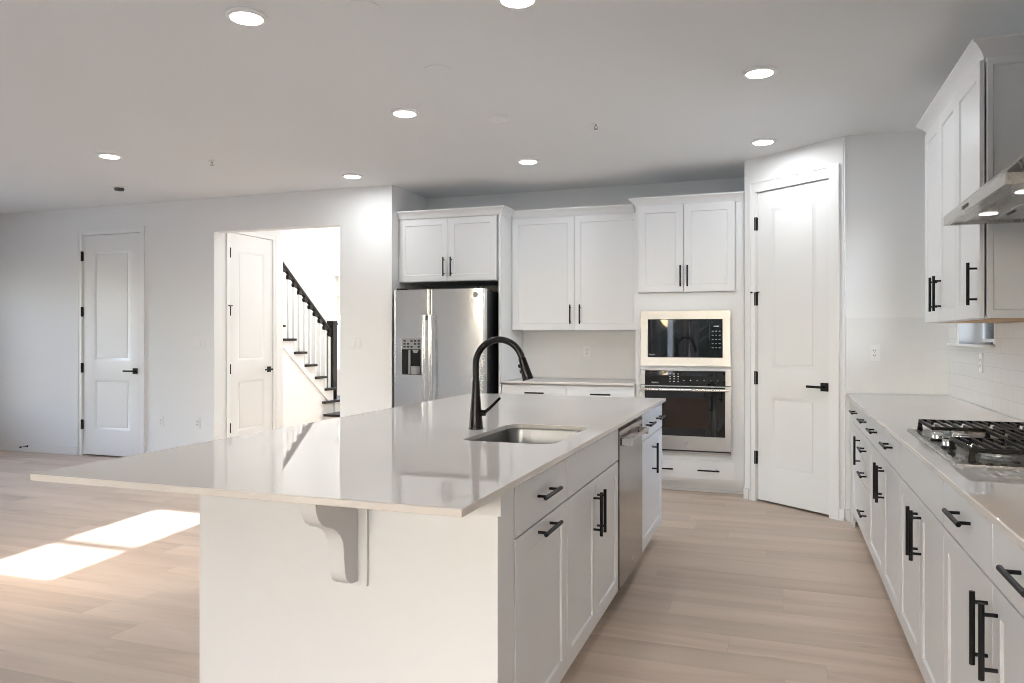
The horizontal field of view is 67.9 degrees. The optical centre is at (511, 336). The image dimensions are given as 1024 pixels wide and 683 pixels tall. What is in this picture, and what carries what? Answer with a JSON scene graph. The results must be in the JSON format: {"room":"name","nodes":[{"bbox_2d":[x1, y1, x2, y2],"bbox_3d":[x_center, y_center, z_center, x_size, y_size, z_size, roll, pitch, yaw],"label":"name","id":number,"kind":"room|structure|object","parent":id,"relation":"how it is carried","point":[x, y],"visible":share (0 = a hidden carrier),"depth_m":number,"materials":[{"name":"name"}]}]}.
{"room":"kitchen","nodes":[
{"label":"kitchen","id":0,"kind":"room"},
{"bbox_2d":[0,185,397,451],"bbox_3d":[-4.018,-0.059,8.227,6.165,2.743,0.120,0,0,19],"label":"wall","id":1,"kind":"structure","parent":0,"point":[183,239],"depth_m":7.99,"materials":[{"name":"white paint"}]},
{"bbox_2d":[0,442,76,454],"bbox_3d":[-5.885,1.270,8.811,2.235,0.087,0.020,0,0,19],"label":"baseboard","id":2,"kind":"structure","parent":1,"relation":"attached to","point":[3,446],"depth_m":8.62,"materials":[{"name":"white paint"}]},
{"bbox_2d":[77,226,144,456],"bbox_3d":[-4.361,0.063,8.319,0.949,2.498,0.173,0,0,19],"label":"door","id":3,"kind":"structure","parent":1,"relation":"in","point":[110,261],"depth_m":8.30,"materials":[{"name":"white paint"}]},
{"bbox_2d":[158,416,163,426],"bbox_3d":[-3.721,0.892,8.054,0.070,0.115,0.009,0,0,19],"label":"wall outlet","id":4,"kind":"object","parent":1,"relation":"attached to","point":[160,418],"visible":1,"depth_m":8.05,"materials":[{"name":"white plastic"}]},
{"bbox_2d":[195,417,199,427],"bbox_3d":[-3.268,0.892,7.895,0.070,0.115,0.009,0,0,19],"label":"wall outlet","id":5,"kind":"object","parent":1,"relation":"attached to","point":[197,419],"visible":1,"depth_m":7.89,"materials":[{"name":"white plastic"}]},
{"bbox_2d":[193,336,205,347],"bbox_3d":[-3.242,0.052,7.884,0.163,0.115,0.012,0,0,19],"label":"light switch","id":6,"kind":"object","parent":1,"relation":"attached to","point":[198,341],"visible":1,"depth_m":7.88,"materials":[{"name":"white plastic"}]},
{"bbox_2d":[351,337,361,348],"bbox_3d":[-1.490,0.054,7.268,0.118,0.115,0.012,0,0,19],"label":"light switch","id":7,"kind":"object","parent":1,"relation":"attached to","point":[356,342],"visible":1,"depth_m":7.27,"materials":[{"name":"white plastic"}]},
{"bbox_2d":[222,230,282,438],"bbox_3d":[-2.914,-0.059,8.449,0.120,2.743,1.030,0,0,19],"label":"wall","id":8,"kind":"structure","parent":0,"point":[279,233],"depth_m":8.82,"materials":[{"name":"white paint"}]},
{"bbox_2d":[226,231,276,437],"bbox_3d":[-2.903,0.068,8.402,0.173,2.488,0.840,0,0,19],"label":"door","id":9,"kind":"structure","parent":8,"relation":"in","point":[251,257],"depth_m":8.38,"materials":[{"name":"white paint"}]},
{"bbox_2d":[283,228,310,363],"bbox_3d":[-4.283,-1.288,11.521,0.120,5.200,4.100,0,0,19],"label":"wall","id":10,"kind":"structure","parent":0,"point":[296,242],"depth_m":13.05,"materials":[{"name":"white paint"}]},
{"bbox_2d":[311,227,339,394],"bbox_3d":[-1.452,-1.288,12.763,4.400,5.200,0.120,0,0,19],"label":"wall","id":11,"kind":"structure","parent":0,"point":[325,242],"depth_m":13.36,"materials":[{"name":"white paint"}]},
{"bbox_2d":[327,271,339,373],"bbox_3d":[-2.676,-0.248,13.178,1.165,1.800,0.132,0,0,19],"label":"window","id":12,"kind":"structure","parent":11,"relation":"in","point":[330,274],"depth_m":13.29,"materials":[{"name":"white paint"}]},
{"bbox_2d":[339,276,339,312],"bbox_3d":[-2.653,-0.746,13.236,0.820,0.645,0.007,0,0,19],"label":"roller shade","id":13,"kind":"object","parent":12,"relation":"attached to","point":[339,276],"depth_m":13.37,"materials":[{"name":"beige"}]},
{"bbox_2d":[398,187,426,289],"bbox_3d":[-1.040,-0.059,7.583,0.120,2.743,0.640,0,0,19],"label":"wall","id":14,"kind":"structure","parent":0,"point":[407,201],"depth_m":7.47,"materials":[{"name":"white paint"}]},
{"bbox_2d":[0,450,924,682],"bbox_3d":[-2.318,1.342,6.103,11.020,0.060,15.220,0,0,19],"label":"floor","id":15,"kind":"structure","parent":0,"point":[98,584],"depth_m":3.86,"materials":[{"name":"brown wood"}]},
{"bbox_2d":[283,262,339,427],"bbox_3d":[-3.472,-0.247,11.190,1.590,3.118,3.087,0,0,19],"label":"staircase","id":16,"kind":"structure","parent":15,"relation":"on","point":[307,398],"depth_m":11.08,"materials":[{"name":"white paint"}]},
{"bbox_2d":[200,488,513,682],"bbox_3d":[-0.040,0.865,3.549,1.021,0.894,3.270,0,0,19],"label":"kitchen island","id":17,"kind":"object","parent":15,"relation":"on","point":[290,592],"visible":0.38,"depth_m":2.18,"materials":[{"name":"white paint"}]},
{"bbox_2d":[30,393,665,516],"bbox_3d":[-0.200,0.408,3.573,1.363,0.020,3.370,0,0,19],"label":"island countertop","id":18,"kind":"structure","parent":17,"relation":"on","point":[423,457],"depth_m":2.51,"materials":[{"name":"white stone"}]},
{"bbox_2d":[468,336,532,429],"bbox_3d":[-0.049,0.197,3.250,0.293,0.401,0.065,0,0,19],"label":"kitchen faucet","id":19,"kind":"object","parent":18,"relation":"on","point":[476,413],"visible":1,"depth_m":3.26,"materials":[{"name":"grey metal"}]},
{"bbox_2d":[473,428,580,443],"bbox_3d":[0.072,0.524,3.154,0.419,0.211,0.644,0,0,19],"label":"sink","id":20,"kind":"object","parent":18,"relation":"in","point":[513,435],"visible":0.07,"depth_m":3.44,"materials":[{"name":"silver metal"}]},
{"bbox_2d":[394,286,498,406],"bbox_3d":[-0.558,0.425,7.197,0.900,1.750,0.829,0,0,19],"label":"refrigerator","id":21,"kind":"object","parent":15,"relation":"on","point":[438,333],"visible":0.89,"depth_m":6.88,"materials":[{"name":"silver metal"}]},
{"bbox_2d":[396,205,522,393],"bbox_3d":[-0.474,0.061,7.355,1.098,2.502,0.675,0,0,19],"label":"tall cabinet","id":22,"kind":"object","parent":15,"relation":"on","point":[467,246],"visible":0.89,"depth_m":7.08,"materials":[{"name":"white paint"}]},
{"bbox_2d":[514,458,566,682],"bbox_3d":[-0.172,0.865,2.544,0.660,0.894,0.571,0,0,19],"label":"base cabinet","id":23,"kind":"object","parent":15,"relation":"on","point":[540,505],"visible":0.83,"depth_m":2.44,"materials":[{"name":"white paint"}]},
{"bbox_2d":[502,383,635,396],"bbox_3d":[0.573,0.865,6.996,1.220,0.894,0.660,0,0,19],"label":"base cabinet","id":24,"kind":"object","parent":15,"relation":"on","point":[507,388],"visible":0.12,"depth_m":6.71,"materials":[{"name":"white paint"}]},
{"bbox_2d":[500,377,635,385],"bbox_3d":[0.576,0.408,7.003,1.220,0.020,0.647,0,0,19],"label":"countertop","id":25,"kind":"structure","parent":24,"relation":"on","point":[572,381],"depth_m":6.80,"materials":[{"name":"white stone"}]},
{"bbox_2d":[565,429,617,670],"bbox_3d":[0.076,0.865,3.248,0.660,0.894,0.918,0,0,19],"label":"base cabinet","id":26,"kind":"object","parent":15,"relation":"on","point":[592,471],"visible":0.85,"depth_m":3.07,"materials":[{"name":"white paint"}]},
{"bbox_2d":[617,418,648,589],"bbox_3d":[0.350,0.869,3.984,0.660,0.886,0.634,0,0,19],"label":"dishwasher","id":27,"kind":"object","parent":15,"relation":"on","point":[630,434],"visible":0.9,"depth_m":3.83,"materials":[{"name":"silver metal"}]},
{"bbox_2d":[637,404,665,551],"bbox_3d":[0.571,0.865,4.658,0.660,0.894,0.764,0,0,19],"label":"base cabinet","id":28,"kind":"object","parent":15,"relation":"on","point":[651,442],"visible":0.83,"depth_m":4.53,"materials":[{"name":"white paint"}]},
{"bbox_2d":[628,191,743,493],"bbox_3d":[1.549,0.061,6.658,0.950,2.502,0.650,0,0,19],"label":"tall cabinet","id":29,"kind":"object","parent":15,"relation":"on","point":[690,247],"visible":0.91,"depth_m":6.37,"materials":[{"name":"white paint"}]},
{"bbox_2d":[640,369,730,455],"bbox_3d":[1.533,0.625,6.611,0.746,0.703,0.610,0,0,19],"label":"wall oven","id":30,"kind":"object","parent":29,"relation":"in","point":[696,408],"visible":0.91,"depth_m":6.35,"materials":[{"name":"silver metal"}]},
{"bbox_2d":[640,310,730,366],"bbox_3d":[1.525,0.011,6.596,0.746,0.470,0.443,0,0,19],"label":"microwave","id":31,"kind":"object","parent":29,"relation":"in","point":[674,337],"visible":1,"depth_m":6.38,"materials":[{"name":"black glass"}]},
{"bbox_2d":[849,400,861,529],"bbox_3d":[2.550,0.865,4.951,0.655,0.894,0.751,0,0,19],"label":"base cabinet","id":32,"kind":"object","parent":15,"relation":"on","point":[855,411],"visible":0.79,"depth_m":5.02,"materials":[{"name":"white paint"}]},
{"bbox_2d":[856,409,868,548],"bbox_3d":[2.350,0.865,4.384,0.655,0.894,0.448,0,0,19],"label":"base cabinet","id":33,"kind":"object","parent":15,"relation":"on","point":[864,421],"visible":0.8,"depth_m":4.44,"materials":[{"name":"white paint"}]},
{"bbox_2d":[865,416,900,621],"bbox_3d":[2.087,0.865,3.634,0.655,0.894,1.138,0,0,19],"label":"base cabinet","id":34,"kind":"object","parent":15,"relation":"on","point":[884,449],"visible":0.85,"depth_m":3.61,"materials":[{"name":"white paint"}]},
{"bbox_2d":[846,393,1023,549],"bbox_3d":[1.948,0.408,3.217,0.642,0.020,4.422,0,0,19],"label":"countertop","id":35,"kind":"structure","parent":34,"relation":"on","point":[997,493],"depth_m":2.55,"materials":[{"name":"white stone"}]},
{"bbox_2d":[907,419,1023,467],"bbox_3d":[1.779,0.371,2.714,0.533,0.052,0.930,0,0,19],"label":"gas cooktop","id":36,"kind":"object","parent":35,"relation":"in","point":[1002,445],"visible":1,"depth_m":2.65,"materials":[{"name":"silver metal"}]},
{"bbox_2d":[900,443,945,682],"bbox_3d":[1.748,0.865,2.668,0.655,0.894,0.904,0,0,19],"label":"base cabinet","id":37,"kind":"object","parent":15,"relation":"on","point":[922,526],"visible":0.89,"depth_m":2.68,"materials":[{"name":"white paint"}]},
{"bbox_2d":[942,481,1023,682],"bbox_3d":[1.408,0.865,1.701,0.655,0.894,1.142,0,0,19],"label":"base cabinet","id":38,"kind":"object","parent":15,"relation":"on","point":[984,568],"visible":0.91,"depth_m":1.85,"materials":[{"name":"white paint"}]},
{"bbox_2d":[0,0,1023,213],"bbox_3d":[-3.143,-1.481,3.754,11.020,0.100,10.240,0,0,19],"label":"ceiling","id":39,"kind":"structure","parent":0,"point":[302,99],"depth_m":4.43,"materials":[{"name":"white paint"}]},
{"bbox_2d":[96,152,122,158],"bbox_3d":[-3.166,-1.423,5.981,0.184,0.017,0.184,0,0,19],"label":"recessed light","id":40,"kind":"object","parent":39,"relation":"in","point":[106,155],"visible":1,"depth_m":5.94,"materials":[{"name":"white plastic"}]},
{"bbox_2d":[110,185,127,190],"bbox_3d":[-3.748,-1.413,7.252,0.150,0.035,0.149,0,0,19],"label":"ceiling sensor","id":41,"kind":"object","parent":39,"relation":"attached to","point":[116,188],"visible":1,"depth_m":7.22,"materials":[{"name":"white plastic"}]},
{"bbox_2d":[225,7,267,25],"bbox_3d":[-1.182,-1.423,3.385,0.184,0.017,0.184,0,0,19],"label":"recessed light","id":42,"kind":"object","parent":39,"relation":"in","point":[246,16],"visible":1,"depth_m":3.36,"materials":[{"name":"white plastic"}]},
{"bbox_2d":[342,173,362,178],"bbox_3d":[-1.413,-1.423,6.729,0.184,0.017,0.184,0,0,19],"label":"recessed light","id":43,"kind":"object","parent":39,"relation":"in","point":[346,175],"visible":1,"depth_m":6.70,"materials":[{"name":"white plastic"}]},
{"bbox_2d":[348,0,379,14],"bbox_3d":[-0.643,-1.428,3.300,0.140,0.006,0.140,0,0,19],"label":"cover plate","id":44,"kind":"object","parent":39,"relation":"attached to","point":[363,7],"visible":1,"depth_m":3.29,"materials":[{"name":"white paint"}]},
{"bbox_2d":[390,108,418,117],"bbox_3d":[-0.683,-1.423,4.836,0.184,0.017,0.184,0,0,19],"label":"recessed light","id":45,"kind":"object","parent":39,"relation":"in","point":[398,112],"visible":1,"depth_m":4.80,"materials":[{"name":"white plastic"}]},
{"bbox_2d":[425,64,450,73],"bbox_3d":[-0.396,-1.428,4.061,0.140,0.006,0.140,0,0,19],"label":"cover plate","id":46,"kind":"object","parent":39,"relation":"attached to","point":[434,69],"visible":1,"depth_m":4.05,"materials":[{"name":"white paint"}]},
{"bbox_2d":[488,113,507,122],"bbox_3d":[-0.091,-1.413,4.921,0.130,0.036,0.130,0,0,19],"label":"smoke detector","id":47,"kind":"object","parent":39,"relation":"attached to","point":[495,117],"visible":1,"depth_m":4.88,"materials":[{"name":"white plastic"}]},
{"bbox_2d":[496,0,538,8],"bbox_3d":[0.023,-1.423,3.203,0.184,0.017,0.184,0,0,19],"label":"recessed light","id":48,"kind":"object","parent":39,"relation":"in","point":[513,4],"visible":1,"depth_m":3.23,"materials":[{"name":"white plastic"}]},
{"bbox_2d":[517,158,538,163],"bbox_3d":[0.131,-1.423,6.166,0.184,0.017,0.184,0,0,19],"label":"recessed light","id":49,"kind":"object","parent":39,"relation":"in","point":[522,160],"visible":1,"depth_m":6.13,"materials":[{"name":"white plastic"}]},
{"bbox_2d":[742,65,777,78],"bbox_3d":[1.334,-1.423,4.096,0.184,0.017,0.184,0,0,19],"label":"recessed light","id":50,"kind":"object","parent":39,"relation":"in","point":[764,71],"visible":1,"depth_m":4.07,"materials":[{"name":"white plastic"}]},
{"bbox_2d":[750,138,776,145],"bbox_3d":[1.833,-1.423,5.547,0.184,0.017,0.184,0,0,19],"label":"recessed light","id":51,"kind":"object","parent":39,"relation":"in","point":[760,141],"visible":1,"depth_m":5.51,"materials":[{"name":"white plastic"}]},
{"bbox_2d":[427,178,743,378],"bbox_3d":[1.294,-0.059,7.166,4.830,2.743,0.120,0,0,19],"label":"wall","id":52,"kind":"structure","parent":0,"point":[613,195],"depth_m":7.33,"materials":[{"name":"white paint"}]},
{"bbox_2d":[512,204,635,330],"bbox_3d":[0.622,-0.626,7.133,1.220,1.128,0.372,0,0,19],"label":"upper cabinet","id":53,"kind":"object","parent":52,"relation":"attached to","point":[574,268],"visible":0.93,"depth_m":7.00,"materials":[{"name":"white paint"}]},
{"bbox_2d":[523,330,635,378],"bbox_3d":[0.685,0.163,7.313,1.216,0.468,0.007,0,0,19],"label":"wall tile","id":54,"kind":"structure","parent":52,"relation":"attached to","point":[548,354],"depth_m":7.32,"materials":[{"name":"white tile"}]},
{"bbox_2d":[583,346,590,357],"bbox_3d":[0.719,0.140,7.292,0.070,0.115,0.009,0,0,19],"label":"wall outlet","id":55,"kind":"object","parent":54,"relation":"attached to","point":[586,349],"visible":1,"depth_m":7.29,"materials":[{"name":"white plastic"}]},
{"bbox_2d":[744,136,845,520],"bbox_3d":[2.183,-0.059,5.830,0.120,2.743,0.907,0,0,-32],"label":"wall","id":56,"kind":"structure","parent":0,"point":[829,152],"depth_m":5.72,"materials":[{"name":"white paint"}]},
{"bbox_2d":[743,488,844,520],"bbox_3d":[2.125,1.270,5.794,0.020,0.087,0.907,0,0,-32],"label":"baseboard","id":57,"kind":"structure","parent":56,"relation":"attached to","point":[745,490],"depth_m":5.44,"materials":[{"name":"white paint"}]},
{"bbox_2d":[749,163,839,519],"bbox_3d":[2.167,0.035,5.808,0.171,2.555,0.806,0,0,-32],"label":"door","id":58,"kind":"structure","parent":56,"relation":"in","point":[794,218],"depth_m":5.78,"materials":[{"name":"white paint"}]},
{"bbox_2d":[843,130,925,521],"bbox_3d":[2.754,-0.059,5.350,0.790,2.743,0.120,0,0,19],"label":"wall","id":59,"kind":"structure","parent":0,"point":[885,172],"depth_m":5.34,"materials":[{"name":"white paint"}]},
{"bbox_2d":[847,509,849,521],"bbox_3d":[2.393,1.270,5.404,0.023,0.087,0.020,0,0,19],"label":"baseboard","id":60,"kind":"structure","parent":59,"relation":"attached to","point":[848,510],"depth_m":5.40,"materials":[{"name":"white paint"}]},
{"bbox_2d":[846,317,947,394],"bbox_3d":[2.683,0.131,5.307,0.641,0.533,0.007,0,0,19],"label":"wall tile","id":61,"kind":"structure","parent":59,"relation":"attached to","point":[913,351],"depth_m":5.30,"materials":[{"name":"white tile"}]},
{"bbox_2d":[869,345,879,360],"bbox_3d":[2.550,0.112,5.345,0.070,0.115,0.009,0,0,19],"label":"wall outlet","id":62,"kind":"object","parent":61,"relation":"attached to","point":[874,350],"visible":1,"depth_m":5.34,"materials":[{"name":"white plastic"}]},
{"bbox_2d":[872,348,876,357],"bbox_3d":[2.549,0.112,5.343,0.034,0.066,0.003,0,0,19],"label":"socket","id":63,"kind":"object","parent":62,"relation":"attached to","point":[874,350],"depth_m":5.34,"materials":[{"name":"grey plastic"}]},
{"bbox_2d":[949,321,1022,420],"bbox_3d":[1.677,-0.059,1.213,0.160,2.743,8.400,0,0,19],"label":"wall","id":64,"kind":"structure","parent":0,"point":[970,333],"depth_m":4.91,"materials":[{"name":"white paint"}]},
{"bbox_2d":[916,79,1023,323],"bbox_3d":[2.337,-0.642,3.893,0.356,1.135,0.854,0,0,19],"label":"upper cabinet","id":65,"kind":"object","parent":64,"relation":"attached to","point":[938,121],"visible":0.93,"depth_m":3.87,"materials":[{"name":"white paint"}]},
{"bbox_2d":[947,323,994,347],"bbox_3d":[2.803,-0.441,4.511,0.218,0.995,0.950,0,0,19],"label":"window sill","id":66,"kind":"structure","parent":64,"relation":"in","point":[987,329],"depth_m":4.74,"materials":[{"name":"white paint"}]},
{"bbox_2d":[943,153,1023,225],"bbox_3d":[1.841,-0.944,2.633,0.452,0.971,0.910,0,0,19],"label":"range hood","id":67,"kind":"object","parent":64,"relation":"attached to","point":[1000,200],"visible":1,"depth_m":2.69,"materials":[{"name":"silver metal"}]},
{"bbox_2d":[979,212,997,215],"bbox_3d":[1.813,-0.467,2.893,0.064,0.005,0.064,0,0,19],"label":"lamp","id":68,"kind":"object","parent":67,"relation":"on","point":[982,213],"depth_m":2.88,"materials":[{"name":"white"}]},
{"bbox_2d":[1015,190,1023,193],"bbox_3d":[1.657,-0.467,2.449,0.064,0.005,0.064,0,0,19],"label":"lamp","id":69,"kind":"object","parent":67,"relation":"on","point":[1016,191],"depth_m":2.45,"materials":[{"name":"white"}]},
{"bbox_2d":[947,32,1023,320],"bbox_3d":[2.112,-0.642,3.254,0.356,1.135,0.500,0,0,19],"label":"upper cabinet","id":70,"kind":"object","parent":64,"relation":"attached to","point":[990,94],"visible":0.95,"depth_m":3.09,"materials":[{"name":"white paint"}]},
{"bbox_2d":[948,321,1023,420],"bbox_3d":[2.112,-0.021,2.702,0.007,0.835,5.299,0,0,19],"label":"wall tile","id":71,"kind":"structure","parent":64,"relation":"attached to","point":[1000,386],"depth_m":4.08,"materials":[{"name":"white tile"}]},
{"bbox_2d":[979,353,982,372],"bbox_3d":[2.681,0.147,4.347,0.009,0.115,0.070,0,0,19],"label":"wall outlet","id":72,"kind":"object","parent":71,"relation":"attached to","point":[980,354],"visible":1,"depth_m":4.33,"materials":[{"name":"white plastic"}]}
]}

